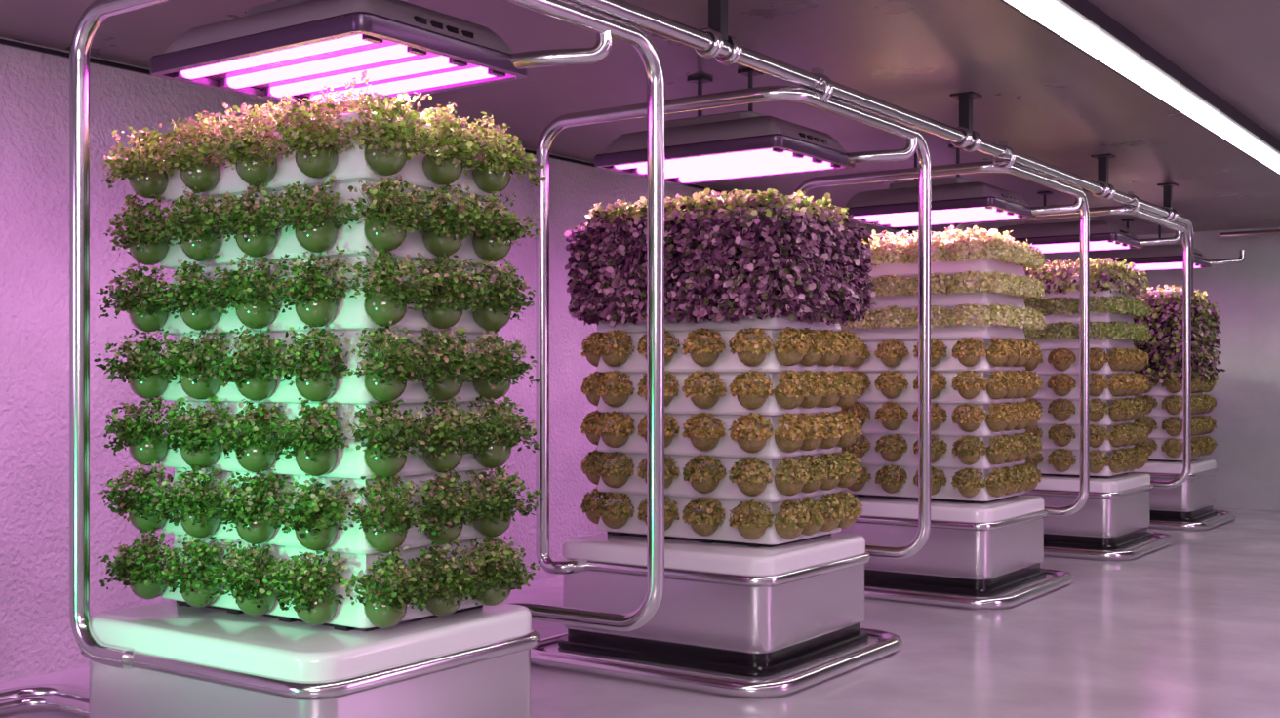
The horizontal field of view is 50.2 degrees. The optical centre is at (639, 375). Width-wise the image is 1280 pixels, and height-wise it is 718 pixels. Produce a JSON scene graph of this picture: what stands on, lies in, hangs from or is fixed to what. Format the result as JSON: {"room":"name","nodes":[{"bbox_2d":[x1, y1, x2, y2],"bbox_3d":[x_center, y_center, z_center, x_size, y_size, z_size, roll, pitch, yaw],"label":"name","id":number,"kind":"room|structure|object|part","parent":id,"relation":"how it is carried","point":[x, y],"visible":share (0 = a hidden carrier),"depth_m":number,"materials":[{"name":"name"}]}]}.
{"room":"indoor vertical farm","nodes":[
{"label":"indoor vertical farm","id":0,"kind":"room"},
{"bbox_2d":[0,37,933,682],"bbox_3d":[-1.700,-0.075,8.712,0.200,3.110,20.700,0,0,35],"label":"wall","id":1,"kind":"structure","parent":0,"point":[37,638],"depth_m":6.87,"materials":[{"name":"paint"}]},
{"bbox_2d":[0,38,932,236],"bbox_3d":[-1.610,-1.607,8.648,0.020,0.023,20.300,0,0,35],"label":"trim","id":2,"kind":"structure","parent":1,"relation":"attached to","point":[2,41],"depth_m":7.08,"materials":[{"name":"black"}]},
{"bbox_2d":[0,0,1279,238],"bbox_3d":[2.268,-1.730,5.923,9.900,0.200,20.700,0,0,35],"label":"ceiling","id":3,"kind":"structure","parent":0,"point":[1052,102],"depth_m":7.45,"materials":[{"name":"concrete"}]},
{"bbox_2d":[150,0,612,109],"bbox_3d":[-0.972,-1.375,5.083,1.465,0.511,0.980,0,0,35],"label":"light fixture","id":4,"kind":"object","parent":3,"relation":"hanging from","point":[281,48],"visible":0.91,"depth_m":4.95,"materials":[{"name":"purple"}]},
{"bbox_2d":[164,0,513,53],"bbox_3d":[-1.128,-1.256,5.126,1.100,0.129,0.810,0,0,35],"label":"hood","id":5,"kind":"object","parent":4,"relation":"attached to","point":[306,11],"depth_m":4.81,"materials":[{"name":"grey paint"}]},
{"bbox_2d":[413,15,427,24],"bbox_3d":[-0.759,-1.227,4.720,0.014,0.020,0.050,0,0,35],"label":"vent","id":6,"kind":"object","parent":4,"relation":"attached to","point":[418,20],"depth_m":4.71,"materials":[{"name":"black plastic"}]},
{"bbox_2d":[430,20,442,29],"bbox_3d":[-0.713,-1.227,4.785,0.014,0.020,0.050,0,0,35],"label":"vent","id":7,"kind":"object","parent":4,"relation":"attached to","point":[434,24],"depth_m":4.78,"materials":[{"name":"black"}]},
{"bbox_2d":[445,25,458,34],"bbox_3d":[-0.667,-1.227,4.851,0.014,0.020,0.050,0,0,35],"label":"vent","id":8,"kind":"object","parent":4,"relation":"attached to","point":[450,29],"depth_m":4.84,"materials":[{"name":"black plastic"}]},
{"bbox_2d":[461,30,473,39],"bbox_3d":[-0.621,-1.227,4.916,0.014,0.020,0.050,0,0,35],"label":"vent","id":9,"kind":"object","parent":4,"relation":"attached to","point":[465,34],"depth_m":4.91,"materials":[{"name":"black plastic"}]},
{"bbox_3d":[-0.315,-1.215,5.055,0.423,0.160,0.094,0,0,5],"label":"support arm","id":10,"kind":"part","parent":4,"relation":"part of","materials":[{"name":"silver metal"}]},
{"bbox_2d":[594,68,917,184],"bbox_3d":[0.615,-1.375,7.341,1.465,0.511,0.980,0,0,35],"label":"light fixture","id":11,"kind":"object","parent":3,"relation":"hanging from","point":[736,144],"visible":0.91,"depth_m":7.19,"materials":[{"name":"purple"}]},
{"bbox_3d":[0.328,-1.490,7.476,0.024,0.270,0.024,0,0,35],"label":"hanger rod","id":12,"kind":"part","parent":11,"relation":"part of","materials":[{"name":"grey metal"}]},
{"bbox_3d":[0.328,-1.620,7.476,0.100,0.020,0.100,0,0,35],"label":"hanger plate","id":13,"kind":"part","parent":11,"relation":"part of","materials":[{"name":"grey metal"}]},
{"bbox_3d":[0.459,-1.160,7.384,1.160,0.070,0.870,0,0,35],"label":"bezel frame","id":14,"kind":"part","parent":11,"relation":"part of","materials":[{"name":"purple"}]},
{"bbox_2d":[604,115,845,153],"bbox_3d":[0.459,-1.256,7.384,1.100,0.129,0.810,0,0,35],"label":"hood","id":15,"kind":"object","parent":11,"relation":"attached to","point":[733,127],"depth_m":7.05,"materials":[{"name":"grey paint"}]},
{"bbox_3d":[0.590,-1.620,7.292,0.100,0.020,0.100,0,0,35],"label":"hanger plate","id":16,"kind":"part","parent":11,"relation":"part of","materials":[{"name":"grey metal"}]},
{"bbox_3d":[0.590,-1.490,7.292,0.024,0.270,0.024,0,0,35],"label":"hanger rod","id":17,"kind":"part","parent":11,"relation":"part of","materials":[{"name":"grey metal"}]},
{"bbox_3d":[1.272,-1.215,7.314,0.423,0.160,0.094,0,0,5],"label":"support arm","id":18,"kind":"part","parent":11,"relation":"part of","materials":[{"name":"silver metal"}]},
{"bbox_2d":[563,0,1194,295],"bbox_3d":[0.234,-1.175,5.567,0.144,0.910,16.378,0,0,35],"label":"pipe","id":19,"kind":"object","parent":3,"relation":"hanging from","point":[712,41],"visible":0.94,"depth_m":6.66,"materials":[{"name":"silver metal"}]},
{"bbox_3d":[1.890,-1.623,7.924,0.140,0.014,0.140,0,0,35],"label":"hanger plate","id":20,"kind":"part","parent":19,"relation":"part of","materials":[{"name":"grey metal"}]},
{"bbox_3d":[3.431,-1.623,10.117,0.140,0.014,0.140,0,0,35],"label":"hanger plate","id":21,"kind":"part","parent":19,"relation":"part of","materials":[{"name":"grey metal"}]},
{"bbox_3d":[4.495,-1.623,11.630,0.140,0.014,0.140,0,0,35],"label":"hanger plate","id":22,"kind":"part","parent":19,"relation":"part of","materials":[{"name":"grey metal"}]},
{"bbox_2d":[844,178,918,228],"label":"light fixture","id":23,"kind":"object","parent":3,"relation":"hanging from","point":[897,206],"depth_m":9.60,"materials":[{"name":"purple"}]},
{"bbox_3d":[1.984,-1.490,9.832,0.024,0.270,0.024,0,0,35],"label":"hanger rod","id":24,"kind":"part","parent":23,"relation":"part of","materials":[{"name":"grey metal"}]},
{"bbox_2d":[844,181,1028,207],"bbox_3d":[2.115,-1.256,9.740,1.100,0.129,0.810,0,0,35],"label":"hood","id":25,"kind":"object","parent":23,"relation":"attached to","point":[899,195],"depth_m":9.42,"materials":[{"name":"grey paint"}]},
{"bbox_3d":[2.115,-1.160,9.740,1.160,0.070,0.870,0,0,35],"label":"bezel frame","id":26,"kind":"part","parent":23,"relation":"part of","materials":[{"name":"purple"}]},
{"bbox_2d":[998,217,1079,253],"label":"light fixture","id":27,"kind":"object","parent":3,"relation":"hanging from","point":[1055,235],"depth_m":11.77,"materials":[{"name":"purple"}]},
{"bbox_3d":[3.594,-1.620,12.123,0.100,0.020,0.100,0,0,35],"label":"hanger plate","id":28,"kind":"part","parent":27,"relation":"part of","materials":[{"name":"grey metal"}]},
{"bbox_3d":[3.594,-1.490,12.123,0.024,0.270,0.024,0,0,35],"label":"hanger rod","id":29,"kind":"part","parent":27,"relation":"part of","materials":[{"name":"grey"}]},
{"bbox_2d":[998,219,1137,239],"bbox_3d":[3.725,-1.256,12.031,1.100,0.129,0.810,0,0,35],"label":"hood","id":30,"kind":"object","parent":27,"relation":"attached to","point":[1038,228],"depth_m":11.70,"materials":[{"name":"grey paint"}]},
{"bbox_3d":[3.725,-1.160,12.031,1.160,0.070,0.870,0,0,35],"label":"bezel frame","id":31,"kind":"part","parent":27,"relation":"part of","materials":[{"name":"purple"}]},
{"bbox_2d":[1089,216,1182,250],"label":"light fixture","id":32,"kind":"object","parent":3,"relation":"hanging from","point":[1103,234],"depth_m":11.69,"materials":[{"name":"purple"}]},
{"bbox_3d":[4.538,-1.215,11.961,0.423,0.160,0.094,0,0,5],"label":"support arm","id":33,"kind":"part","parent":32,"relation":"part of","materials":[{"name":"silver metal"}]},
{"bbox_2d":[1089,243,1182,270],"label":"light fixture","id":34,"kind":"object","parent":3,"relation":"hanging from","point":[1157,257],"depth_m":13.80,"materials":[{"name":"purple"}]},
{"bbox_3d":[5.089,-1.620,14.250,0.100,0.020,0.100,0,0,35],"label":"hanger plate","id":35,"kind":"part","parent":34,"relation":"part of","materials":[{"name":"grey metal"}]},
{"bbox_3d":[5.220,-1.160,14.158,1.160,0.070,0.870,0,0,35],"label":"bezel frame","id":36,"kind":"part","parent":34,"relation":"part of","materials":[{"name":"purple"}]},
{"bbox_2d":[1089,243,1206,259],"bbox_3d":[5.220,-1.256,14.158,1.100,0.129,0.810,0,0,35],"label":"hood","id":37,"kind":"object","parent":34,"relation":"attached to","point":[1170,251],"depth_m":13.79,"materials":[{"name":"grey paint"}]},
{"bbox_3d":[5.351,-1.490,14.066,0.024,0.270,0.024,0,0,35],"label":"hanger rod","id":38,"kind":"part","parent":34,"relation":"part of","materials":[{"name":"grey metal"}]},
{"bbox_2d":[1000,0,1279,175],"bbox_3d":[2.072,-1.586,6.305,0.220,0.088,19.100,0,0,35],"label":"ceiling light","id":39,"kind":"object","parent":3,"relation":"attached to","point":[1080,23],"visible":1,"depth_m":6.95,"materials":[{"name":"white plastic"}]},
{"bbox_2d":[1220,229,1279,238],"bbox_3d":[9.077,-1.569,13.116,6.590,0.122,0.063,0,0,35],"label":"pipe","id":40,"kind":"object","parent":3,"relation":"attached to","point":[1270,232],"visible":1,"depth_m":14.81,"materials":[{"name":"silver metal"}]},
{"bbox_2d":[0,507,1279,717],"bbox_3d":[2.268,1.580,5.923,9.900,0.200,20.700,0,0,35],"label":"floor","id":41,"kind":"structure","parent":0,"point":[1189,626],"depth_m":7.13,"materials":[{"name":"concrete"}]},
{"bbox_2d":[0,683,89,717],"bbox_3d":[-4.399,1.430,2.853,1.159,0.080,7.589,0,0,35],"label":"pipe","id":42,"kind":"object","parent":41,"relation":"on","point":[70,699],"visible":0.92,"depth_m":5.99,"materials":[{"name":"silver metal"}]},
{"bbox_2d":[79,70,546,717],"bbox_3d":[-1.230,0.214,4.971,1.645,2.531,1.535,0,0,35],"label":"tower","id":43,"kind":"object","parent":41,"relation":"on","point":[332,509],"visible":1,"depth_m":4.75,"materials":[{"name":"white"}]},
{"bbox_3d":[-1.200,0.925,5.023,1.276,0.120,1.116,0,0,35],"label":"plate","id":44,"kind":"part","parent":43,"relation":"part of","materials":[{"name":"white plastic"}]},
{"bbox_2d":[69,0,664,669],"bbox_3d":[-0.972,-0.158,5.105,1.508,2.343,1.612,0,0,35],"label":"steel frame","id":45,"kind":"object","parent":43,"relation":"on","point":[85,30],"visible":0.86,"depth_m":4.88,"materials":[{"name":"silver metal"}]},
{"bbox_2d":[530,188,902,697],"bbox_3d":[0.365,0.244,7.260,1.666,2.472,1.595,0,0,35],"label":"tower","id":46,"kind":"object","parent":41,"relation":"on","point":[764,595],"visible":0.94,"depth_m":6.94,"materials":[{"name":"white"}]},
{"bbox_3d":[0.405,0.925,7.306,1.276,0.120,1.176,0,0,35],"label":"plate","id":47,"kind":"part","parent":46,"relation":"part of","materials":[{"name":"white plastic"}]},
{"bbox_2d":[535,85,930,574],"bbox_3d":[0.525,-0.158,7.234,1.508,2.343,1.588,0,0,35],"label":"steel frame","id":48,"kind":"object","parent":46,"relation":"on","point":[811,98],"visible":0.89,"depth_m":7.00,"materials":[{"name":"silver metal"}]},
{"bbox_2d":[835,224,1073,609],"bbox_3d":[2.054,0.219,9.606,1.601,2.522,1.615,0,0,35],"label":"tower","id":49,"kind":"object","parent":41,"relation":"on","point":[983,549],"visible":0.73,"depth_m":9.29,"materials":[{"name":"white"}]},
{"bbox_2d":[794,160,1089,516],"bbox_3d":[2.109,-0.158,9.488,1.508,2.343,1.718,0,0,35],"label":"steel frame","id":50,"kind":"object","parent":49,"relation":"on","point":[984,166],"visible":0.47,"depth_m":9.71,"materials":[{"name":"silver metal"}]},
{"bbox_3d":[2.066,0.925,9.670,1.276,0.120,1.196,0,0,35],"label":"plate","id":51,"kind":"part","parent":49,"relation":"part of","materials":[{"name":"white plastic"}]},
{"bbox_2d":[1020,257,1173,559],"bbox_3d":[3.654,0.225,11.903,1.624,2.511,1.615,0,0,35],"label":"tower","id":52,"kind":"object","parent":41,"relation":"on","point":[1113,522],"visible":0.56,"depth_m":11.55,"materials":[{"name":"white"}]},
{"bbox_2d":[953,205,1191,488],"bbox_3d":[3.748,-0.158,11.820,1.508,2.343,1.918,0,0,35],"label":"steel frame","id":53,"kind":"object","parent":52,"relation":"on","point":[1114,210],"visible":0.46,"depth_m":12.13,"materials":[{"name":"silver metal"}]},
{"bbox_3d":[3.676,0.925,11.961,1.276,0.120,1.196,0,0,35],"label":"plate","id":54,"kind":"part","parent":52,"relation":"part of","materials":[{"name":"white plastic"}]},
{"bbox_2d":[1130,284,1237,530],"bbox_3d":[5.105,0.276,14.013,1.676,2.409,1.535,0,0,35],"label":"tower","id":55,"kind":"object","parent":41,"relation":"on","point":[1189,505],"visible":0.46,"depth_m":13.60,"materials":[{"name":"white"}]},
{"bbox_3d":[5.148,0.925,14.056,1.276,0.120,1.116,0,0,35],"label":"plate","id":56,"kind":"part","parent":55,"relation":"part of","materials":[{"name":"white plastic"}]},
{"bbox_2d":[1042,227,1279,510],"bbox_3d":[8.162,-0.075,14.309,9.500,3.110,0.200,0,0,35],"label":"wall","id":57,"kind":"structure","parent":0,"point":[1246,414],"depth_m":15.19,"materials":[{"name":"paint"}]},
{"bbox_2d":[1194,248,1245,268],"label":"light fixture","id":58,"kind":"object","parent":57,"relation":"hanging from","point":[1200,260],"depth_m":14.05,"materials":[{"name":"silver metal"}]},
{"bbox_3d":[6.033,-1.215,14.088,0.423,0.160,0.094,0,0,5],"label":"support arm","id":59,"kind":"part","parent":58,"relation":"part of","materials":[{"name":"silver metal"}]}
]}

